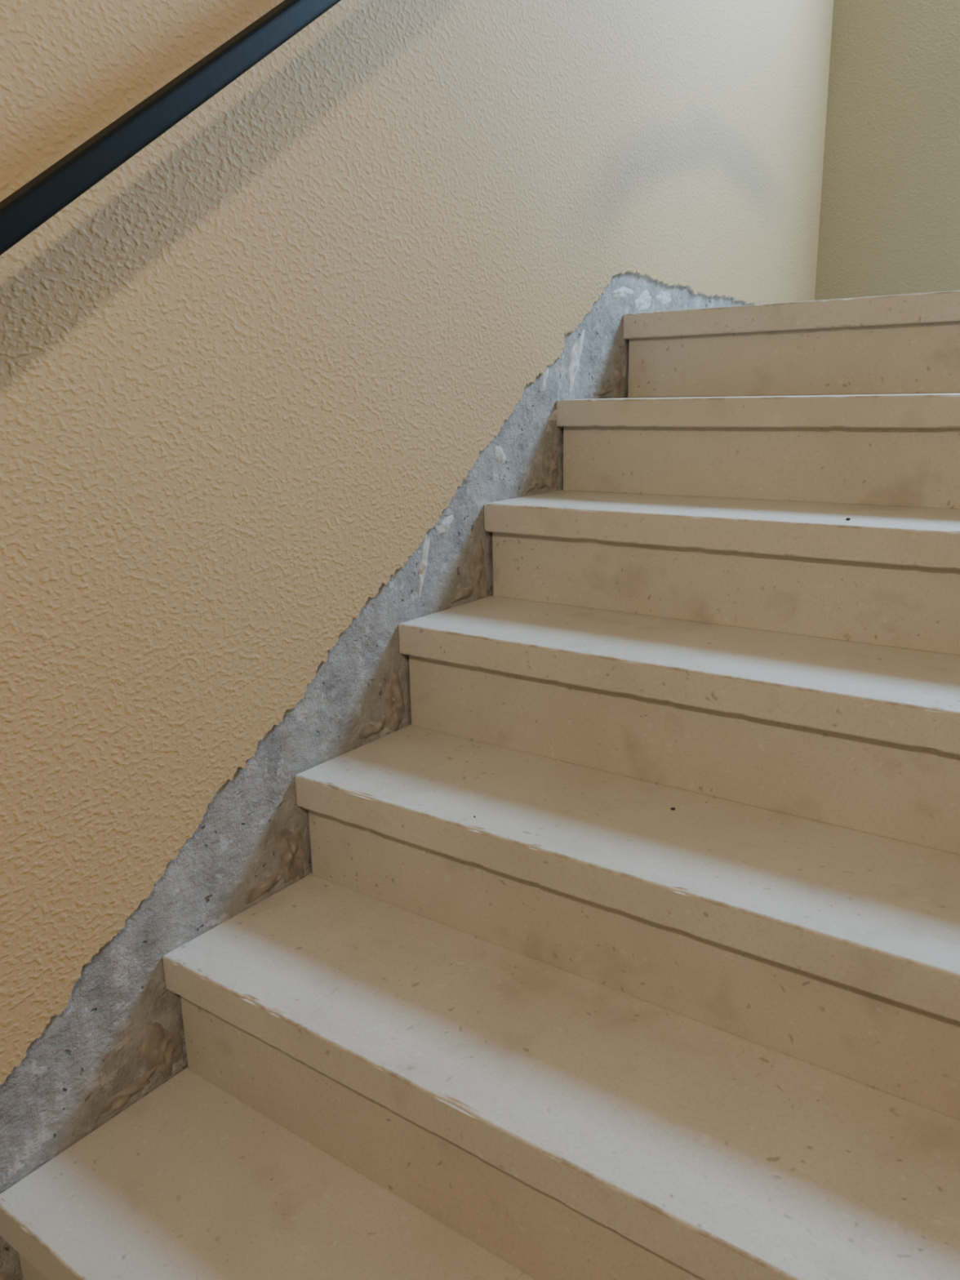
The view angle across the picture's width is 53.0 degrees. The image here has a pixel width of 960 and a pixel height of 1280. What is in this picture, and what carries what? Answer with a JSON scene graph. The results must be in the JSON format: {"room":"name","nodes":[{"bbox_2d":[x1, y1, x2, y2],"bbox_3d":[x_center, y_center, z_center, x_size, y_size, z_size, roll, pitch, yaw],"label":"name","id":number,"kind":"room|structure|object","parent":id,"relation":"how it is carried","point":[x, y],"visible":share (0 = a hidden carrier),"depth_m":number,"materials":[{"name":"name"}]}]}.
{"room":"stairwell","nodes":[
{"label":"stairwell","id":0,"kind":"room"},
{"bbox_2d":[0,0,833,1279],"bbox_3d":[-0.535,-0.565,0.993,0.209,4.050,4.985,9,18,35],"label":"wall","id":1,"kind":"structure","parent":0,"point":[268,381],"depth_m":1.26,"materials":[{"name":"yellow paint"}]},
{"bbox_2d":[0,0,341,255],"bbox_3d":[-0.399,-0.473,0.957,0.087,2.178,3.062,9,18,35],"label":"handrail","id":2,"kind":"object","parent":1,"relation":"attached to","point":[56,187],"visible":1,"depth_m":0.97,"materials":[{"name":"metal"}]},
{"bbox_2d":[814,0,959,300],"bbox_3d":[1.627,-1.009,2.566,1.400,4.050,0.200,9,18,35],"label":"wall","id":3,"kind":"structure","parent":0,"point":[890,215],"depth_m":2.69,"materials":[{"name":"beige paint"}]},
{"bbox_3d":[0.149,1.573,1.058,1.800,0.150,5.384,9,18,35],"label":"floor","id":4,"kind":"structure","parent":0,"visible":0},
{"bbox_3d":[0.529,0.476,1.348,1.400,1.818,3.621,9,18,35],"label":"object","id":5,"kind":"object","parent":4,"relation":"on","visible":0},
{"bbox_2d":[0,1066,536,1279],"bbox_3d":[0.102,0.712,0.796,1.400,0.049,0.283,9,18,35],"label":"tread","id":6,"kind":"object","parent":5,"relation":"on","point":[189,1180],"visible":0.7,"depth_m":1.06,"materials":[{"name":"stone"}]},
{"bbox_2d":[180,995,704,1279],"bbox_3d":[0.181,0.599,0.875,1.393,0.128,0.020,9,18,35],"label":"riser","id":7,"kind":"object","parent":6,"relation":"on","point":[531,1229],"visible":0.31,"depth_m":1.04,"materials":[{"name":"stone"}]},
{"bbox_2d":[162,872,959,1279],"bbox_3d":[0.243,0.488,0.944,1.400,0.049,0.280,9,18,35],"label":"tread","id":8,"kind":"object","parent":5,"relation":"on","point":[722,1155],"visible":0.91,"depth_m":0.97,"materials":[{"name":"stone"}]},
{"bbox_2d":[308,809,959,1119],"bbox_3d":[0.320,0.382,1.024,1.393,0.114,0.020,9,18,35],"label":"riser","id":9,"kind":"object","parent":8,"relation":"on","point":[904,1051],"visible":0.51,"depth_m":1.09,"materials":[{"name":"stone"}]},
{"bbox_2d":[294,724,959,1022],"bbox_3d":[0.381,0.279,1.093,1.400,0.049,0.274,9,18,35],"label":"tread","id":10,"kind":"object","parent":5,"relation":"on","point":[877,915],"visible":0.89,"depth_m":1.13,"materials":[{"name":"stone"}]},
{"bbox_2d":[473,517,850,817],"bbox_3d":[0.198,0.220,1.231,1.101,0.684,0.204,-9,16,-29],"label":"crumbs","id":11,"kind":"object","parent":10,"relation":"on","point":[847,518],"visible":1,"depth_m":1.24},
{"bbox_2d":[408,655,959,854],"bbox_3d":[0.457,0.169,1.169,1.393,0.125,0.020,9,18,35],"label":"riser","id":12,"kind":"object","parent":10,"relation":"on","point":[907,793],"visible":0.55,"depth_m":1.27,"materials":[{"name":"stone"}]},
{"bbox_2d":[398,595,959,755],"bbox_3d":[0.517,0.060,1.236,1.400,0.049,0.273,9,18,35],"label":"tread","id":13,"kind":"object","parent":5,"relation":"on","point":[910,697],"visible":0.95,"depth_m":1.30,"materials":[{"name":"stone"}]},
{"bbox_2d":[492,532,959,655],"bbox_3d":[0.593,-0.046,1.312,1.393,0.117,0.020,9,18,35],"label":"riser","id":14,"kind":"object","parent":13,"relation":"on","point":[915,607],"visible":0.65,"depth_m":1.44,"materials":[{"name":"stone"}]},
{"bbox_2d":[484,489,959,569],"bbox_3d":[0.654,-0.151,1.381,1.400,0.049,0.276,9,18,35],"label":"tread","id":15,"kind":"object","parent":5,"relation":"on","point":[924,537],"visible":0.98,"depth_m":1.45,"materials":[{"name":"stone"}]},
{"bbox_2d":[563,426,959,509],"bbox_3d":[0.730,-0.260,1.458,1.393,0.121,0.020,9,18,35],"label":"riser","id":16,"kind":"object","parent":15,"relation":"on","point":[872,466],"visible":0.88,"depth_m":1.62,"materials":[{"name":"stone"}]},
{"bbox_2d":[556,392,959,428],"bbox_3d":[0.798,-0.369,1.536,1.400,0.049,0.298,9,18,35],"label":"tread","id":17,"kind":"object","parent":5,"relation":"on","point":[936,410],"visible":0.99,"depth_m":1.59,"materials":[{"name":"stone"}]},
{"bbox_2d":[627,321,959,397],"bbox_3d":[0.880,-0.478,1.622,1.393,0.118,0.020,9,18,35],"label":"riser","id":18,"kind":"object","parent":17,"relation":"on","point":[922,357],"visible":0.97,"depth_m":1.80,"materials":[{"name":"stone"}]},
{"bbox_2d":[622,290,959,339],"bbox_3d":[1.216,-0.683,2.058,1.400,0.049,1.215,9,18,35],"label":"stair tread","id":19,"kind":"object","parent":5,"relation":"on","point":[941,306],"visible":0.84,"depth_m":1.77,"materials":[{"name":"stone"}]},
{"bbox_3d":[-0.038,0.928,0.646,1.400,0.049,0.279,9,18,35],"label":"tread","id":20,"kind":"object","parent":5,"relation":"on","visible":0},
{"bbox_2d":[18,1253,47,1279],"bbox_3d":[0.039,0.819,0.725,1.393,0.121,0.020,9,18,35],"label":"riser","id":21,"kind":"object","parent":20,"relation":"on","point":[29,1272],"visible":0.11,"depth_m":1.10,"materials":[{"name":"stone"}]}
]}

